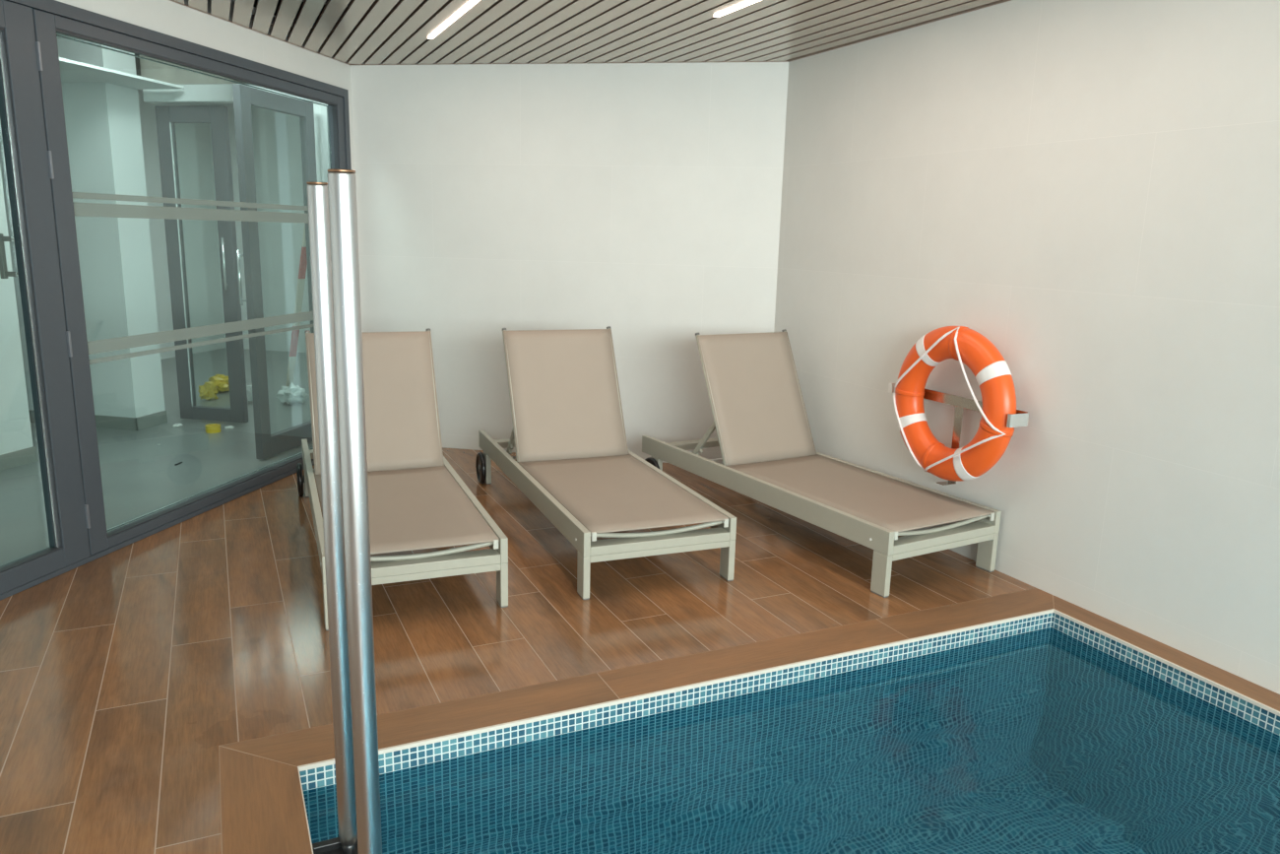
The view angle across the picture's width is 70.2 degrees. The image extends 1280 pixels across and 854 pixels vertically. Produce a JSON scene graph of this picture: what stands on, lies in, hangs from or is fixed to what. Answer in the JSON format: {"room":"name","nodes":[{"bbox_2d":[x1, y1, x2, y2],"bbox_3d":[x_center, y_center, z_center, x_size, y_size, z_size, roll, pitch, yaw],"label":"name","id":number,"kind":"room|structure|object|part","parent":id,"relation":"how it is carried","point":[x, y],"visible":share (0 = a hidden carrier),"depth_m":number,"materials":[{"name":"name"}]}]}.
{"room":"indoor swimming pool","nodes":[
{"label":"indoor swimming pool","id":0,"kind":"room"},
{"bbox_2d":[0,166,32,454],"bbox_3d":[-4.192,-0.910,5.209,0.617,2.420,0.793,4,12,11],"label":"wall","id":1,"kind":"structure","parent":0,"point":[15,422],"depth_m":5.56,"materials":[{"name":"white paint"}]},
{"bbox_2d":[0,38,165,417],"bbox_3d":[-4.832,-1.552,6.771,2.465,3.000,0.303,4,12,11],"label":"wall","id":2,"kind":"structure","parent":0,"point":[102,121],"depth_m":6.49,"materials":[{"name":"white paint"}]},
{"bbox_2d":[56,32,184,89],"bbox_3d":[-4.464,-1.937,4.141,3.970,0.018,5.040,4,12,11],"label":"ceiling","id":3,"kind":"structure","parent":0,"point":[71,71],"depth_m":5.99,"materials":[{"name":"white paint"}]},
{"bbox_2d":[134,53,140,75],"bbox_3d":[-4.086,-2.914,5.924,4.080,0.050,9.200,4,12,11],"label":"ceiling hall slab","id":4,"kind":"structure","parent":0,"point":[138,67],"depth_m":9.00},
{"bbox_2d":[139,55,247,84],"bbox_3d":[-2.755,-2.671,6.359,1.614,0.540,0.115,4,12,11],"label":"wall","id":5,"kind":"structure","parent":0,"point":[149,69],"depth_m":6.45,"materials":[{"name":"white paint"}]},
{"bbox_2d":[232,84,317,459],"bbox_3d":[-2.393,-0.997,6.060,0.130,2.303,0.800,4,12,11],"label":"door","id":6,"kind":"structure","parent":5,"relation":"in","point":[268,444],"depth_m":5.78,"materials":[{"name":"grey metal"}]},
{"bbox_3d":[-2.492,-0.936,5.729,0.075,0.340,0.020,4,12,11],"label":"handle","id":7,"kind":"part","parent":6,"relation":"part of","materials":[{"name":"silver metal"}]},
{"bbox_2d":[55,0,354,170],"bbox_3d":[-3.319,-0.109,0.004,0.120,3.150,13.060,4,12,11],"label":"wall","id":8,"kind":"structure","parent":0,"point":[166,17],"depth_m":4.77,"materials":[{"name":"paint"}]},
{"bbox_2d":[0,0,351,600],"bbox_3d":[-2.318,-0.718,4.628,0.089,2.374,3.295,4,12,11],"label":"window","id":9,"kind":"structure","parent":8,"relation":"in","point":[50,17],"depth_m":4.26,"materials":[{"name":"metal"}]},
{"bbox_2d":[0,0,90,594],"bbox_3d":[-2.581,-0.469,3.497,0.128,2.298,0.802,4,12,12],"label":"door","id":10,"kind":"structure","parent":9,"relation":"attached to","point":[28,160],"depth_m":3.75,"materials":[{"name":"metal"}]},
{"bbox_3d":[-2.554,-0.689,3.680,0.072,0.180,0.020,4,12,11],"label":"handle","id":11,"kind":"part","parent":10,"relation":"part of","materials":[{"name":"grey plastic"}]},
{"bbox_2d":[137,89,310,359],"bbox_3d":[-4.123,-1.423,6.240,4.079,3.000,9.200,4,12,11],"label":"wall","id":12,"kind":"structure","parent":0,"point":[277,147],"depth_m":10.66,"materials":[{"name":"white paint"}]},
{"bbox_2d":[0,409,167,470],"bbox_3d":[-4.968,0.256,5.225,3.708,0.095,5.417,8,13,28],"label":"baseboard","id":13,"kind":"structure","parent":12,"relation":"attached to","point":[21,457],"depth_m":6.69,"materials":[{"name":"grey"}]},
{"bbox_2d":[169,0,1011,64],"bbox_3d":[-1.966,-1.212,0.468,9.524,0.006,10.166,-4,13,-25],"label":"trim","id":14,"kind":"structure","parent":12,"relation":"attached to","point":[169,0],"depth_m":5.42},
{"bbox_2d":[142,83,328,182],"bbox_3d":[-2.791,-1.205,6.671,1.614,2.460,0.110,4,12,11],"label":"wall","id":15,"kind":"structure","parent":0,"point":[191,93],"depth_m":6.41,"materials":[{"name":"white paint"}]},
{"bbox_2d":[155,105,248,422],"bbox_3d":[-3.272,-1.179,6.789,0.560,2.313,0.104,4,12,11],"label":"door","id":16,"kind":"structure","parent":15,"relation":"attached to","point":[166,116],"depth_m":6.78,"materials":[{"name":"grey metal"}]},
{"bbox_3d":[-3.052,-1.198,6.709,0.017,0.380,0.049,4,12,11],"label":"handle","id":17,"kind":"part","parent":16,"relation":"part of","materials":[{"name":"silver metal"}]},
{"bbox_2d":[253,0,424,45],"bbox_3d":[-2.113,-1.347,0.367,9.855,0.060,10.166,-4,13,-25],"label":"ceiling","id":18,"kind":"structure","parent":0,"point":[255,1],"depth_m":5.04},
{"bbox_2d":[0,347,1035,853],"bbox_3d":[-3.417,0.727,3.532,10.048,0.050,16.046,-4,13,-25],"label":"floor","id":19,"kind":"structure","parent":0,"point":[125,672],"depth_m":3.62,"materials":[{"name":"brown wood"}]},
{"bbox_2d":[198,383,218,399],"bbox_3d":[-3.746,-0.306,7.906,0.158,0.146,0.117,-7,15,-35],"label":"bag","id":20,"kind":"object","parent":19,"relation":"on","point":[206,391],"visible":1,"depth_m":7.88,"materials":[{"name":"yellow plastic"}]},
{"bbox_2d":[204,423,221,433],"bbox_3d":[-3.143,0.010,6.711,0.104,0.050,0.104,-4,13,-25],"label":"tape roll","id":21,"kind":"object","parent":19,"relation":"on","point":[212,427],"visible":1,"depth_m":6.67,"materials":[{"name":"yellow plastic"}]},
{"bbox_2d":[204,377,229,391],"bbox_3d":[-3.805,-0.390,8.321,0.218,0.134,0.334,13,17,43],"label":"bag","id":22,"kind":"object","parent":19,"relation":"on","point":[222,384],"visible":0.52,"depth_m":8.26,"materials":[{"name":"yellow plastic"}]},
{"bbox_2d":[208,373,228,382],"bbox_3d":[-3.993,-0.450,8.655,0.199,0.105,0.305,-4,13,-23],"label":"bag","id":23,"kind":"object","parent":19,"relation":"on","point":[222,376],"visible":0.34,"depth_m":8.62,"materials":[{"name":"yellow plastic"}]},
{"bbox_2d":[246,384,268,401],"bbox_3d":[-3.291,-0.321,7.846,0.157,0.221,0.178,9,14,33],"label":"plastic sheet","id":24,"kind":"object","parent":19,"relation":"on","point":[248,387],"visible":0.13,"depth_m":7.81,"materials":[{"name":"white plastic"}]},
{"bbox_2d":[275,382,309,403],"bbox_3d":[-2.997,-0.298,7.851,0.270,0.189,0.320,-6,14,-31],"label":"plastic sheet","id":25,"kind":"object","parent":19,"relation":"on","point":[289,394],"visible":1,"depth_m":7.77,"materials":[{"name":"white plastic"}]},
{"bbox_2d":[285,223,307,385],"bbox_3d":[-2.910,-1.225,8.472,0.744,1.750,0.460,9,14,32],"label":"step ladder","id":26,"kind":"object","parent":19,"relation":"on","point":[302,264],"visible":0.16,"depth_m":8.46,"materials":[{"name":"metal"}]},
{"bbox_2d":[296,327,508,630],"bbox_3d":[-1.239,0.069,4.420,0.777,0.976,2.070,-3,13,-22],"label":"sun lounger","id":27,"kind":"object","parent":19,"relation":"on","point":[416,499],"visible":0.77,"depth_m":4.45,"materials":[{"name":"fabric"}]},
{"bbox_3d":[-1.890,0.293,5.170,0.030,0.184,0.084,-3,13,-22],"label":"leg","id":28,"kind":"part","parent":27,"relation":"part of","materials":[{"name":"paint"}]},
{"bbox_3d":[-1.558,0.327,4.346,0.030,0.104,2.070,-3,13,-22],"label":"rail","id":29,"kind":"part","parent":27,"relation":"part of","materials":[{"name":"paint"}]},
{"bbox_3d":[-1.190,0.668,3.477,0.030,0.184,0.084,-3,13,-22],"label":"leg","id":30,"kind":"part","parent":27,"relation":"part of","materials":[{"name":"paint"}]},
{"bbox_3d":[-1.372,-0.138,4.721,0.633,0.672,0.328,-3,13,-22],"label":"backrest","id":31,"kind":"part","parent":27,"relation":"part of","materials":[{"name":"beige fabric"}]},
{"bbox_3d":[-1.089,0.350,4.086,0.638,0.015,1.219,-3,13,-22],"label":"seat","id":32,"kind":"part","parent":27,"relation":"part of","materials":[{"name":"beige fabric"}]},
{"bbox_3d":[-0.932,0.290,4.596,0.030,0.104,2.070,-3,13,-22],"label":"rail","id":33,"kind":"part","parent":27,"relation":"part of","materials":[{"name":"paint"}]},
{"bbox_3d":[-0.565,0.631,3.728,0.030,0.184,0.084,-3,13,-22],"label":"leg","id":34,"kind":"part","parent":27,"relation":"part of","materials":[{"name":"paint"}]},
{"bbox_2d":[475,325,736,599],"bbox_3d":[-0.280,0.019,4.768,0.777,0.976,2.070,-3,13,-21],"label":"sun lounger","id":35,"kind":"object","parent":19,"relation":"on","point":[565,401],"visible":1,"depth_m":4.88,"materials":[{"name":"fabric"}]},
{"bbox_3d":[-0.927,0.242,5.522,0.030,0.184,0.084,-3,13,-21],"label":"leg","id":36,"kind":"part","parent":35,"relation":"part of","materials":[{"name":"paint"}]},
{"bbox_3d":[-0.599,0.277,4.695,0.030,0.104,2.070,-3,13,-21],"label":"rail","id":37,"kind":"part","parent":35,"relation":"part of","materials":[{"name":"paint"}]},
{"bbox_3d":[-0.410,-0.188,5.069,0.633,0.672,0.328,-3,13,-21],"label":"backrest","id":38,"kind":"part","parent":35,"relation":"part of","materials":[{"name":"beige fabric"}]},
{"bbox_3d":[-0.236,0.618,3.825,0.030,0.184,0.084,-3,13,-21],"label":"leg","id":39,"kind":"part","parent":35,"relation":"part of","materials":[{"name":"paint"}]},
{"bbox_3d":[-0.131,0.300,4.433,0.638,0.015,1.219,-3,13,-21],"label":"seat","id":40,"kind":"part","parent":35,"relation":"part of","materials":[{"name":"beige fabric"}]},
{"bbox_3d":[0.028,0.240,4.942,0.030,0.104,2.070,-3,13,-21],"label":"rail","id":41,"kind":"part","parent":35,"relation":"part of","materials":[{"name":"paint"}]},
{"bbox_3d":[0.391,0.582,4.072,0.030,0.184,0.084,-3,13,-21],"label":"leg","id":42,"kind":"part","parent":35,"relation":"part of","materials":[{"name":"paint"}]},
{"bbox_2d":[218,587,1054,853],"bbox_3d":[1.386,1.376,1.029,3.320,0.050,5.308,-4,13,-25],"label":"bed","id":43,"kind":"object","parent":19,"relation":"on","point":[1034,588],"visible":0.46,"depth_m":2.67,"materials":[{"name":"tile"}]},
{"bbox_2d":[219,746,312,853],"bbox_3d":[-0.026,1.455,0.371,0.199,0.001,5.302,-4,13,-25],"label":"pool coping","id":44,"kind":"object","parent":43,"relation":"on","point":[263,811],"visible":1,"depth_m":2.40,"materials":[{"name":"tile"}]},
{"bbox_2d":[221,587,1053,766],"bbox_3d":[0.310,0.847,3.284,3.317,0.001,0.199,-4,13,-25],"label":"pool coping","id":45,"kind":"object","parent":43,"relation":"on","point":[316,743],"visible":1,"depth_m":3.14,"materials":[{"name":"tile"}]},
{"bbox_2d":[1053,595,1279,710],"bbox_3d":[2.853,1.255,1.651,0.125,0.001,5.218,-4,13,-25],"label":"pool coping","id":46,"kind":"object","parent":43,"relation":"on","point":[1261,694],"visible":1,"depth_m":3.43,"materials":[{"name":"tile"}]},
{"bbox_2d":[299,612,1279,790],"bbox_3d":[1.443,2.136,1.114,3.136,1.546,5.249,-4,13,-25],"label":"pool edge","id":47,"kind":"object","parent":19,"relation":"in","point":[322,776],"visible":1,"depth_m":3.18,"materials":[{"name":"tile"}]},
{"bbox_2d":[312,835,358,853],"bbox_3d":[-0.624,1.120,2.043,0.150,0.043,0.624,-4,13,-25],"label":"step","id":48,"kind":"structure","parent":47,"relation":"attached to","point":[334,845],"depth_m":2.28,"materials":[{"name":"black rubber"}]},
{"bbox_2d":[306,182,357,853],"bbox_3d":[-0.706,0.288,2.109,0.045,1.653,0.045,-4,13,-25],"label":"steel pole","id":49,"kind":"object","parent":48,"relation":"on","point":[317,192],"visible":0.95,"depth_m":2.07,"materials":[{"name":"silver metal"}]},
{"bbox_2d":[341,842,356,853],"bbox_3d":[-0.725,1.062,2.273,0.034,0.072,0.034,-4,13,-25],"label":"socket","id":50,"kind":"object","parent":49,"relation":"attached to","point":[347,848],"depth_m":2.25,"materials":[{"name":"metal"}]},
{"bbox_2d":[326,168,382,853],"bbox_3d":[-0.508,0.388,1.661,0.044,1.653,0.044,-4,13,-25],"label":"steel pole","id":51,"kind":"object","parent":48,"relation":"on","point":[342,183],"visible":1,"depth_m":1.59,"materials":[{"name":"silver metal"}]},
{"bbox_2d":[297,608,1279,853],"bbox_3d":[1.462,1.374,0.953,2.995,0.012,5.108,-4,13,-25],"label":"trim","id":52,"kind":"structure","parent":47,"relation":"attached to","point":[844,654],"depth_m":3.15,"materials":[{"name":"beige tile"}]},
{"bbox_2d":[302,627,1279,853],"bbox_3d":[1.460,1.448,0.968,2.993,0.008,5.106,-4,13,-25],"label":"pool water","id":53,"kind":"object","parent":47,"relation":"in","point":[1045,740],"visible":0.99,"depth_m":2.75,"materials":[{"name":"blue liquid"}]},
{"bbox_2d":[641,328,1001,597],"bbox_3d":[0.843,0.030,4.851,0.777,0.976,2.070,-6,14,-30],"label":"sun lounger","id":54,"kind":"object","parent":19,"relation":"on","point":[758,408],"visible":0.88,"depth_m":4.86,"materials":[{"name":"fabric"}]},
{"bbox_3d":[0.100,0.271,5.505,0.030,0.184,0.084,-6,14,-30],"label":"leg","id":55,"kind":"part","parent":54,"relation":"part of","materials":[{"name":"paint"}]},
{"bbox_3d":[0.663,-0.174,5.129,0.633,0.672,0.328,-6,14,-30],"label":"backrest","id":56,"kind":"part","parent":54,"relation":"part of","materials":[{"name":"beige fabric"}]},
{"bbox_3d":[0.545,0.297,4.734,0.030,0.104,2.070,-6,14,-30],"label":"rail","id":57,"kind":"part","parent":54,"relation":"part of","materials":[{"name":"paint"}]},
{"bbox_3d":[1.046,0.306,4.542,0.638,0.015,1.219,-6,14,-30],"label":"seat","id":58,"kind":"part","parent":54,"relation":"part of","materials":[{"name":"beige fabric"}]},
{"bbox_3d":[1.040,0.628,3.928,0.030,0.184,0.084,-6,14,-30],"label":"leg","id":59,"kind":"part","parent":54,"relation":"part of","materials":[{"name":"paint"}]},
{"bbox_3d":[1.128,0.241,5.069,0.030,0.104,2.070,-6,14,-30],"label":"rail","id":60,"kind":"part","parent":54,"relation":"part of","materials":[{"name":"paint"}]},
{"bbox_3d":[1.623,0.572,4.262,0.030,0.184,0.084,-6,14,-30],"label":"leg","id":61,"kind":"part","parent":54,"relation":"part of","materials":[{"name":"paint"}]},
{"bbox_2d":[350,45,788,464],"bbox_3d":[-0.464,-1.309,6.014,2.948,3.150,0.150,4,12,10],"label":"wall","id":62,"kind":"structure","parent":0,"point":[642,201],"depth_m":5.94,"materials":[{"name":"paint"}]},
{"bbox_2d":[172,0,1006,64],"bbox_3d":[-1.860,-1.250,0.542,9.246,0.050,10.022,-4,13,-25],"label":"ceiling","id":63,"kind":"structure","parent":0,"point":[489,31],"depth_m":4.72,"materials":[{"name":"wood"}]},
{"bbox_2d":[427,0,479,39],"bbox_3d":[-0.660,-1.937,3.999,0.029,0.036,2.400,-4,13,-25],"label":"recessed light","id":64,"kind":"object","parent":63,"relation":"in","point":[472,3],"visible":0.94,"depth_m":4.56,"materials":[{"name":"white plastic"}]},
{"bbox_2d":[713,0,760,17],"bbox_3d":[0.873,-1.758,3.335,0.029,0.036,2.400,-4,13,-25],"label":"recessed light","id":65,"kind":"object","parent":63,"relation":"in","point":[747,3],"visible":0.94,"depth_m":4.22,"materials":[{"name":"white plastic"}]},
{"bbox_2d":[771,0,1279,694],"bbox_3d":[2.700,-0.392,2.048,0.145,3.150,8.700,-4,13,-25],"label":"wall","id":66,"kind":"structure","parent":0,"point":[1089,189],"depth_m":3.76,"materials":[{"name":"paint"}]},
{"bbox_2d":[888,382,1028,485],"bbox_3d":[1.489,0.062,4.368,0.172,0.424,0.845,-4,13,-25],"label":"wall bracket","id":67,"kind":"object","parent":66,"relation":"attached to","point":[1020,418],"visible":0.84,"depth_m":4.34,"materials":[{"name":"silver metal"}]},
{"bbox_2d":[893,325,1016,481],"bbox_3d":[1.459,-0.110,4.281,0.136,0.733,0.733,-4,13,-25],"label":"lifebuoy","id":68,"kind":"object","parent":67,"relation":"on","point":[963,344],"visible":1,"depth_m":4.17,"materials":[{"name":"orange plastic"}]}
]}

